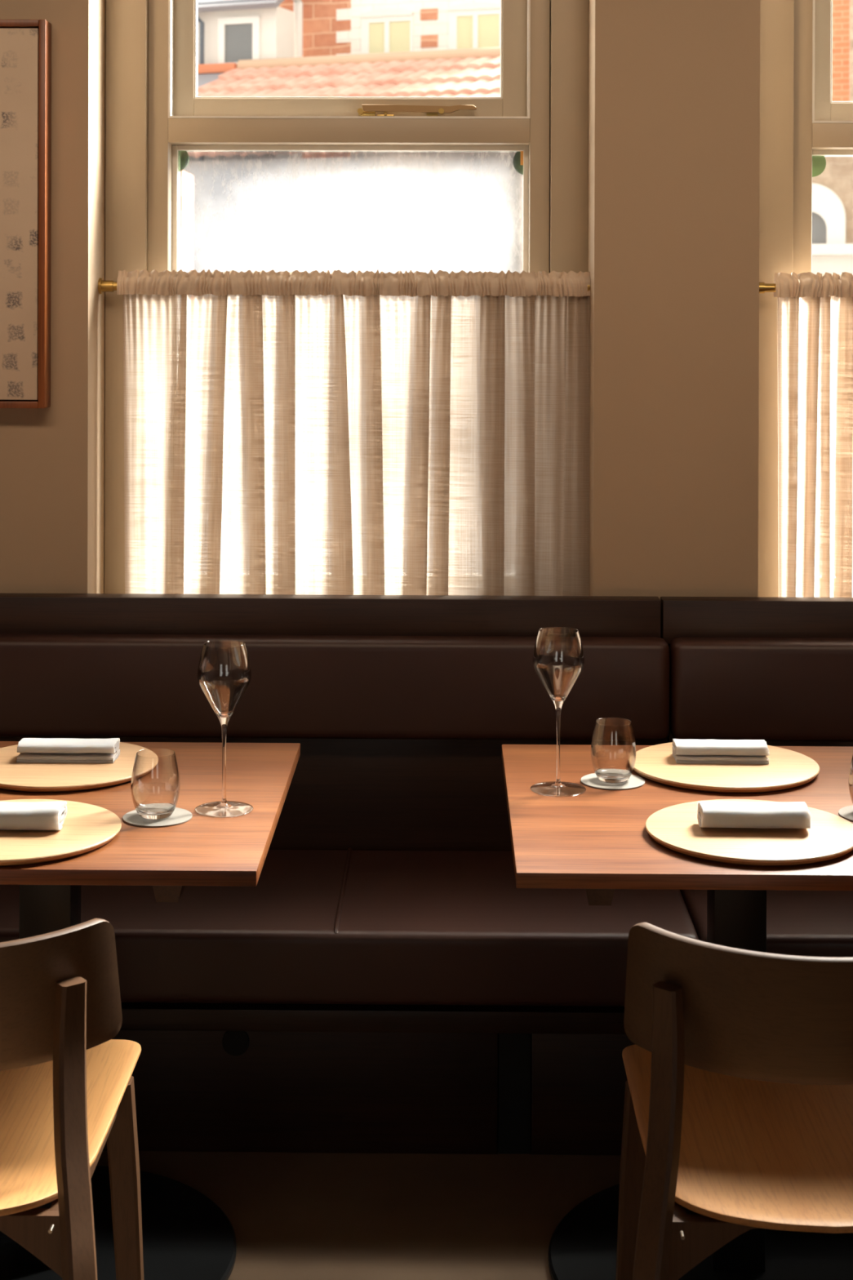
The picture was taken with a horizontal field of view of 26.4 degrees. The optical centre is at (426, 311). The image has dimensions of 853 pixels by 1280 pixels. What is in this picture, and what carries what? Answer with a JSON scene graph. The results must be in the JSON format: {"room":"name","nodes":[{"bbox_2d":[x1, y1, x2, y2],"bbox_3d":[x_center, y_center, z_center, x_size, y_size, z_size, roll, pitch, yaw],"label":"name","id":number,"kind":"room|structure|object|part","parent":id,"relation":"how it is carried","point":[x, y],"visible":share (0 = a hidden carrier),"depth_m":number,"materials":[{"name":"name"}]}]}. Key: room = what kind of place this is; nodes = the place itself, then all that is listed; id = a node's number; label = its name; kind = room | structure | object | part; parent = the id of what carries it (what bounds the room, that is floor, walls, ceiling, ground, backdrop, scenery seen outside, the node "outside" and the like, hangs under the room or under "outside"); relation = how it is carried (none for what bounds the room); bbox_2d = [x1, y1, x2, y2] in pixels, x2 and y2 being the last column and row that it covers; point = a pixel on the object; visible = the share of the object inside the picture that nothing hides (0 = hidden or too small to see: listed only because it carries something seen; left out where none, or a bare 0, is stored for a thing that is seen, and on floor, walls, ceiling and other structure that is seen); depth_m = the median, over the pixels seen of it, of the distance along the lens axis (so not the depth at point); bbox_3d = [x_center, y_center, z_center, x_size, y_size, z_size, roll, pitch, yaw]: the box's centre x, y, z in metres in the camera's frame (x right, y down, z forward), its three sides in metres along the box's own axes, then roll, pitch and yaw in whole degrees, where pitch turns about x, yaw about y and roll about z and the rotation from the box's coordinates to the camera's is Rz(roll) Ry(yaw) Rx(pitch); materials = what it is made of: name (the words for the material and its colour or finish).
{"room":"restaurant dining room","nodes":[
{"label":"restaurant dining room","id":0,"kind":"room"},
{"bbox_2d":[96,1142,621,1279],"bbox_3d":[0.406,1.558,0.821,6.200,0.100,6.240,0,0,1],"label":"floor","id":1,"kind":"structure","parent":0,"point":[291,1215],"depth_m":3.04,"materials":[{"name":"wood"}]},
{"bbox_2d":[0,918,143,1279],"bbox_3d":[-0.609,1.118,2.303,0.531,0.760,0.666,0,0,1],"label":"dining chair","id":2,"kind":"object","parent":1,"relation":"on","point":[67,1088],"visible":1,"depth_m":2.19,"materials":[{"name":"brown wood"}]},
{"bbox_3d":[-0.610,1.107,2.160,0.380,0.081,0.018,0,0,1],"label":"rail","id":3,"kind":"part","parent":2,"relation":"part of","materials":[{"name":"brown wood"}]},
{"bbox_3d":[-0.609,0.827,2.203,0.448,0.177,0.211,0,0,1],"label":"backrest","id":4,"kind":"part","parent":2,"relation":"part of","materials":[{"name":"brown wood"}]},
{"bbox_3d":[-0.608,1.060,2.368,0.396,0.034,0.537,0,0,1],"label":"seat","id":5,"kind":"part","parent":2,"relation":"part of","materials":[{"name":"brown wood"}]},
{"bbox_3d":[-0.398,1.152,2.084,0.043,0.695,0.244,0,0,-18],"label":"leg","id":6,"kind":"part","parent":2,"relation":"part of","materials":[{"name":"brown wood"}]},
{"bbox_3d":[-0.436,1.083,2.331,0.022,0.034,0.340,0,0,1],"label":"rail","id":7,"kind":"part","parent":2,"relation":"part of","materials":[{"name":"brown wood"}]},
{"bbox_3d":[-0.419,1.279,2.530,0.053,0.438,0.070,0,0,1],"label":"leg","id":8,"kind":"part","parent":2,"relation":"part of","materials":[{"name":"brown wood"}]},
{"bbox_2d":[0,741,300,1279],"bbox_3d":[-0.593,1.121,2.800,0.738,0.750,0.711,0,0,1],"label":"dining table","id":9,"kind":"object","parent":1,"relation":"on","point":[186,1235],"visible":0.6,"depth_m":2.82,"materials":[{"name":"brown wood"}]},
{"bbox_2d":[0,799,121,866],"bbox_3d":[-0.588,0.741,2.593,0.303,0.012,0.303,0,0,1],"label":"charger plate","id":10,"kind":"object","parent":9,"relation":"on","point":[86,828],"visible":0.84,"depth_m":2.55,"materials":[{"name":"brown wood"}]},
{"bbox_2d":[0,801,66,830],"bbox_3d":[-0.596,0.717,2.590,0.159,0.035,0.058,0,0,1],"label":"napkin","id":11,"kind":"object","parent":10,"relation":"on","point":[41,815],"visible":1,"depth_m":2.56,"materials":[{"name":"white fabric"}]},
{"bbox_2d":[0,742,158,791],"bbox_3d":[-0.592,0.739,2.966,0.307,0.012,0.307,0,0,1],"label":"charger plate","id":12,"kind":"object","parent":9,"relation":"on","point":[14,775],"visible":0.73,"depth_m":2.90,"materials":[{"name":"beige ceramic"}]},
{"bbox_2d":[16,737,119,763],"bbox_3d":[-0.587,0.718,2.987,0.161,0.030,0.061,0,0,1],"label":"napkin","id":13,"kind":"object","parent":12,"relation":"on","point":[41,750],"visible":1,"depth_m":2.96,"materials":[{"name":"white fabric"}]},
{"bbox_2d":[122,807,192,827],"bbox_3d":[-0.397,0.746,2.688,0.102,0.002,0.102,0,0,1],"label":"coaster","id":14,"kind":"object","parent":9,"relation":"on","point":[180,815],"visible":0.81,"depth_m":2.67,"materials":[{"name":"grey fabric"}]},
{"bbox_2d":[130,750,180,819],"bbox_3d":[-0.400,0.698,2.688,0.072,0.094,0.072,0,0,1],"label":"water tumbler","id":15,"kind":"object","parent":14,"relation":"on","point":[155,810],"visible":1,"depth_m":2.68,"materials":[{"name":"clear glass"}]},
{"bbox_2d":[195,641,253,817],"bbox_3d":[-0.303,0.622,2.729,0.087,0.250,0.087,0,0,-15],"label":"wine glass","id":16,"kind":"object","parent":9,"relation":"on","point":[223,808],"visible":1,"depth_m":2.73,"materials":[{"name":"clear glass"}]},
{"bbox_2d":[0,593,699,1155],"bbox_3d":[-1.042,1.025,3.345,3.013,0.934,0.543,0,0,1],"label":"banquette","id":17,"kind":"object","parent":1,"relation":"on","point":[385,982],"visible":0.77,"depth_m":3.28,"materials":[{"name":"brown leather"}]},
{"bbox_3d":[-1.206,1.359,3.257,2.665,0.264,0.020,0,0,1],"label":"plinth panel","id":18,"kind":"part","parent":17,"relation":"part of","materials":[{"name":"brown wood"}]},
{"bbox_3d":[-1.043,0.600,3.591,3.001,0.085,0.048,0,0,1],"label":"rail","id":19,"kind":"part","parent":17,"relation":"part of","materials":[{"name":"brown leather"}]},
{"bbox_3d":[-1.032,0.946,3.570,3.001,0.290,0.024,0,0,1],"label":"panel","id":20,"kind":"part","parent":17,"relation":"part of","materials":[{"name":"brown leather"}]},
{"bbox_2d":[0,633,669,741],"bbox_3d":[-1.032,0.725,3.542,3.001,0.193,0.074,0,0,1],"label":"cushion","id":21,"kind":"object","parent":17,"relation":"on","point":[124,686],"depth_m":3.50,"materials":[{"name":"brown leather"}]},
{"bbox_2d":[0,849,699,1006],"bbox_3d":[-1.036,1.105,3.316,3.001,0.124,0.483,0,0,1],"label":"seat cushion","id":22,"kind":"object","parent":17,"relation":"on","point":[316,926],"depth_m":3.07,"materials":[{"name":"brown leather"}]},
{"bbox_3d":[-1.036,1.208,3.334,3.001,0.038,0.430,0,0,1],"label":"seat rail","id":23,"kind":"part","parent":17,"relation":"part of","materials":[{"name":"brown wood"}]},
{"bbox_3d":[0.157,1.364,3.254,0.056,0.265,0.040,0,0,1],"label":"support post","id":24,"kind":"part","parent":17,"relation":"part of","materials":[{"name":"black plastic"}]},
{"bbox_3d":[0.325,1.364,3.237,0.276,0.264,0.020,0,0,1],"label":"plinth panel","id":25,"kind":"part","parent":17,"relation":"part of","materials":[{"name":"brown wood"}]},
{"bbox_2d":[501,744,852,1279],"bbox_3d":[0.484,1.124,2.785,0.720,0.750,0.711,0,0,1],"label":"dining table","id":26,"kind":"object","parent":1,"relation":"on","point":[596,841],"visible":0.55,"depth_m":2.81,"materials":[{"name":"brown wood"}]},
{"bbox_2d":[530,628,586,796],"bbox_3d":[0.206,0.623,2.848,0.087,0.250,0.087,0,0,-19],"label":"wine glass","id":27,"kind":"object","parent":26,"relation":"on","point":[557,788],"visible":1,"depth_m":2.84,"materials":[{"name":"clear glass"}]},
{"bbox_2d":[580,773,644,790],"bbox_3d":[0.297,0.747,2.898,0.102,0.002,0.102,0,0,1],"label":"coaster","id":28,"kind":"object","parent":26,"relation":"on","point":[592,780],"visible":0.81,"depth_m":2.88,"materials":[{"name":"grey fabric"}]},
{"bbox_2d":[591,720,636,783],"bbox_3d":[0.298,0.699,2.898,0.072,0.094,0.072,0,0,1],"label":"water tumbler","id":29,"kind":"object","parent":28,"relation":"on","point":[607,775],"visible":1,"depth_m":2.89,"materials":[{"name":"clear glass"}]},
{"bbox_2d":[629,742,819,792],"bbox_3d":[0.485,0.742,2.974,0.307,0.012,0.307,0,0,1],"label":"charger plate","id":30,"kind":"object","parent":26,"relation":"on","point":[786,769],"visible":0.76,"depth_m":2.91,"materials":[{"name":"beige ceramic"}]},
{"bbox_2d":[672,738,769,764],"bbox_3d":[0.483,0.721,2.996,0.155,0.030,0.066,0,0,1],"label":"napkin","id":31,"kind":"object","parent":30,"relation":"on","point":[684,750],"visible":1,"depth_m":2.97,"materials":[{"name":"white fabric"}]},
{"bbox_2d":[645,799,852,866],"bbox_3d":[0.466,0.744,2.604,0.303,0.012,0.303,0,0,1],"label":"charger plate","id":32,"kind":"object","parent":26,"relation":"on","point":[676,828],"visible":0.86,"depth_m":2.55,"materials":[{"name":"brown wood"}]},
{"bbox_2d":[697,800,811,828],"bbox_3d":[0.467,0.720,2.601,0.157,0.035,0.059,0,0,2],"label":"napkin","id":33,"kind":"object","parent":32,"relation":"on","point":[710,814],"visible":1,"depth_m":2.58,"materials":[{"name":"white fabric"}]},
{"bbox_2d":[838,804,852,821],"bbox_3d":[0.666,0.749,2.711,0.102,0.002,0.102,0,0,1],"label":"coaster","id":34,"kind":"object","parent":26,"relation":"on","point":[846,812],"visible":1,"depth_m":2.72,"materials":[{"name":"grey fabric"}]},
{"bbox_2d":[848,755,852,803],"bbox_3d":[0.666,0.701,2.713,0.072,0.094,0.072,0,0,1],"label":"water tumbler","id":35,"kind":"object","parent":34,"relation":"on","point":[851,763],"visible":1,"depth_m":2.71,"materials":[{"name":"clear glass"}]},
{"bbox_2d":[615,922,852,1279],"bbox_3d":[0.471,1.121,2.289,0.531,0.760,0.666,0,0,1],"label":"dining chair","id":36,"kind":"object","parent":1,"relation":"on","point":[738,1109],"visible":1,"depth_m":2.16,"materials":[{"name":"brown wood"}]},
{"bbox_3d":[0.287,1.281,2.520,0.053,0.438,0.070,0,0,1],"label":"leg","id":37,"kind":"part","parent":36,"relation":"part of","materials":[{"name":"brown wood"}]},
{"bbox_3d":[0.255,1.154,2.075,0.043,0.695,0.244,0,0,19],"label":"leg","id":38,"kind":"part","parent":36,"relation":"part of","materials":[{"name":"brown wood"}]},
{"bbox_3d":[0.300,1.085,2.321,0.022,0.034,0.340,0,0,1],"label":"rail","id":39,"kind":"part","parent":36,"relation":"part of","materials":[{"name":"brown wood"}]},
{"bbox_3d":[0.469,1.111,2.146,0.380,0.081,0.018,0,0,1],"label":"rail","id":40,"kind":"part","parent":36,"relation":"part of","materials":[{"name":"brown wood"}]},
{"bbox_3d":[0.472,1.063,2.353,0.396,0.034,0.537,0,0,1],"label":"seat","id":41,"kind":"part","parent":36,"relation":"part of","materials":[{"name":"brown wood"}]},
{"bbox_3d":[0.471,0.830,2.189,0.448,0.177,0.211,0,0,1],"label":"backrest","id":42,"kind":"part","parent":36,"relation":"part of","materials":[{"name":"brown wood"}]},
{"bbox_2d":[660,596,852,956],"bbox_3d":[1.938,1.034,3.305,2.963,0.934,0.543,0,0,1],"label":"banquette","id":43,"kind":"object","parent":1,"relation":"on","point":[778,671],"visible":0.38,"depth_m":3.48,"materials":[{"name":"brown leather"}]},
{"bbox_3d":[1.937,0.609,3.551,2.951,0.085,0.048,0,0,1],"label":"rail","id":44,"kind":"part","parent":43,"relation":"part of","materials":[{"name":"brown leather"}]},
{"bbox_3d":[1.947,0.955,3.530,2.951,0.290,0.024,0,0,1],"label":"panel","id":45,"kind":"part","parent":43,"relation":"part of","materials":[{"name":"brown wood"}]},
{"bbox_2d":[669,637,852,742],"bbox_3d":[1.948,0.734,3.502,2.951,0.193,0.074,0,0,1],"label":"cushion","id":46,"kind":"object","parent":43,"relation":"on","point":[768,689],"depth_m":3.48,"materials":[{"name":"brown leather"}]},
{"bbox_2d":[680,889,852,956],"bbox_3d":[1.943,1.113,3.276,2.951,0.124,0.483,0,0,1],"label":"seat cushion","id":47,"kind":"object","parent":43,"relation":"on","point":[811,923],"depth_m":3.14,"materials":[{"name":"brown leather"}]},
{"bbox_2d":[0,0,759,599],"bbox_3d":[0.451,-0.270,3.763,6.200,3.570,0.340,0,0,1],"label":"wall","id":48,"kind":"structure","parent":0,"point":[673,208],"depth_m":3.60,"materials":[{"name":"paint"}]},
{"bbox_2d":[0,19,51,408],"bbox_3d":[-1.175,-0.192,3.587,0.860,0.760,0.054,0,0,1],"label":"framed painting","id":49,"kind":"object","parent":48,"relation":"attached to","point":[25,45],"visible":1,"depth_m":3.56,"materials":[{"name":"beige paper"}]},
{"bbox_2d":[97,278,590,293],"bbox_3d":[-0.168,-0.051,3.717,1.002,0.033,0.033,0,0,1],"label":"curtain rod","id":50,"kind":"object","parent":48,"relation":"attached to","point":[103,286],"visible":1,"depth_m":3.71,"materials":[{"name":"gold metal"}]},
{"bbox_2d":[116,269,590,595],"bbox_3d":[-0.147,0.262,3.717,0.968,0.698,0.043,0,0,1],"label":"cafe curtain","id":51,"kind":"object","parent":50,"relation":"hanging from","point":[336,433],"visible":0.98,"depth_m":3.71,"materials":[{"name":"fabric"}]},
{"bbox_2d":[104,0,588,593],"bbox_3d":[-0.164,-0.637,3.839,1.001,2.540,0.142,0,0,1],"label":"window","id":52,"kind":"structure","parent":48,"relation":"in","point":[155,113],"depth_m":3.83,"materials":[{"name":"paint"}]},
{"bbox_3d":[-0.161,-0.637,3.850,0.837,2.540,0.120,0,0,1],"label":"frame","id":53,"kind":"part","parent":52,"relation":"part of","materials":[{"name":"paint"}]},
{"bbox_3d":[-0.162,0.110,3.865,0.744,0.916,0.004,0,0,1],"label":"pane","id":54,"kind":"part","parent":52,"relation":"part of","materials":[{"name":"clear glass"}]},
{"bbox_3d":[-0.159,-1.133,3.855,0.752,1.450,0.045,0,0,1],"label":"opening sash","id":55,"kind":"part","parent":52,"relation":"part of","materials":[{"name":"paint"}]},
{"bbox_2d":[357,104,476,115],"bbox_3d":[-0.020,-0.421,3.819,0.249,0.025,0.033,0,0,1],"label":"stay","id":56,"kind":"object","parent":52,"relation":"attached to","point":[368,109],"visible":0.88,"depth_m":3.81,"materials":[{"name":"brown metal"}]},
{"bbox_2d":[520,151,523,164],"bbox_3d":[0.212,-0.319,3.859,0.058,0.058,0.018,0,0,1],"label":"disc","id":57,"kind":"object","parent":52,"relation":"attached to","point":[522,152],"visible":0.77,"depth_m":3.85,"materials":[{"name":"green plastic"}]},
{"bbox_2d":[759,282,776,293],"bbox_3d":[1.138,-0.047,3.700,0.959,0.033,0.033,0,0,1],"label":"curtain rod","id":58,"kind":"object","parent":48,"relation":"attached to","point":[764,287],"visible":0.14,"depth_m":3.70,"materials":[{"name":"gold metal"}]},
{"bbox_2d":[773,271,852,597],"bbox_3d":[1.152,0.267,3.700,0.890,0.697,0.043,0,0,1],"label":"cafe curtain","id":59,"kind":"object","parent":58,"relation":"hanging from","point":[815,312],"visible":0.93,"depth_m":3.70,"materials":[{"name":"fabric"}]},
{"bbox_2d":[758,0,852,596],"bbox_3d":[1.142,-0.633,3.821,0.958,2.540,0.142,0,0,1],"label":"window","id":60,"kind":"structure","parent":48,"relation":"in","point":[800,120],"depth_m":3.76,"materials":[{"name":"paint"}]},
{"bbox_3d":[1.179,-0.633,3.832,0.837,2.540,0.120,0,0,1],"label":"frame","id":61,"kind":"part","parent":60,"relation":"part of","materials":[{"name":"paint"}]},
{"bbox_3d":[1.181,-1.124,3.837,0.752,1.458,0.045,0,0,1],"label":"opening sash","id":62,"kind":"part","parent":60,"relation":"part of","materials":[{"name":"paint"}]},
{"label":"outside","id":63,"kind":"structure","parent":0,"visible":0},
{"bbox_3d":[2.425,1.588,31.947,64.000,0.180,56.060,0,0,1],"label":"ground","id":64,"kind":"structure","parent":63,"visible":0},
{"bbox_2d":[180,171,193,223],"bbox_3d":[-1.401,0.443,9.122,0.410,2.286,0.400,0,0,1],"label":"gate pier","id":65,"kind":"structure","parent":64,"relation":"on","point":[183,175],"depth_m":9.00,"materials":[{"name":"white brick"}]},
{"bbox_2d":[183,0,294,161],"bbox_3d":[-3.636,-2.191,27.128,4.396,7.343,2.850,0,0,21],"label":"building","id":66,"kind":"structure","parent":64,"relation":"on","point":[229,31],"depth_m":25.46,"materials":[{"name":"painted render"},{"name":"glass"}]},
{"bbox_3d":[-2.618,-3.755,25.464,0.456,0.555,0.010,0,0,21],"label":"pane","id":67,"kind":"part","parent":66,"relation":"part of","materials":[{"name":"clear glass"}]},
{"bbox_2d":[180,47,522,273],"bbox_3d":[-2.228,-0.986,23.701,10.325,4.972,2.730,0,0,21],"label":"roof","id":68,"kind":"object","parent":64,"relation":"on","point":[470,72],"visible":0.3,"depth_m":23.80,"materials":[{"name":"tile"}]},
{"bbox_2d":[279,0,500,158],"bbox_3d":[-0.100,-4.053,25.782,4.346,11.100,0.686,0,0,21],"label":"house","id":69,"kind":"structure","parent":64,"relation":"on","point":[322,27],"depth_m":25.75,"materials":[{"name":"red brick"},{"name":"white painted render"},{"name":"glass"}]},
{"bbox_2d":[368,21,409,53],"bbox_3d":[-0.524,-3.621,25.771,0.659,0.980,0.012,0,0,21],"label":"window","id":70,"kind":"structure","parent":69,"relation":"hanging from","point":[384,37],"depth_m":25.75,"materials":[{"name":"yellow glass"}]},
{"bbox_2d":[457,13,499,48],"bbox_3d":[0.716,-3.597,25.300,0.655,1.062,0.012,0,0,21],"label":"window","id":71,"kind":"structure","parent":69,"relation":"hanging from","point":[473,30],"depth_m":25.28,"materials":[{"name":"yellow glass"}]},
{"bbox_2d":[812,156,852,274],"bbox_3d":[5.051,-0.230,20.349,2.698,3.533,0.800,0,0,21],"label":"stone building","id":72,"kind":"structure","parent":64,"relation":"on","point":[832,176],"depth_m":20.36,"materials":[{"name":"stone"}]},
{"bbox_3d":[4.926,-0.692,20.139,2.607,0.120,0.320,0,0,21],"label":"sill","id":73,"kind":"part","parent":72,"relation":"part of","materials":[{"name":"white stone"}]},
{"bbox_2d":[832,0,852,101],"bbox_3d":[7.423,-4.027,25.050,6.923,11.100,0.520,0,0,21],"label":"brick house","id":74,"kind":"structure","parent":64,"relation":"on","point":[842,10],"depth_m":25.41,"materials":[{"name":"brick"}]}
]}

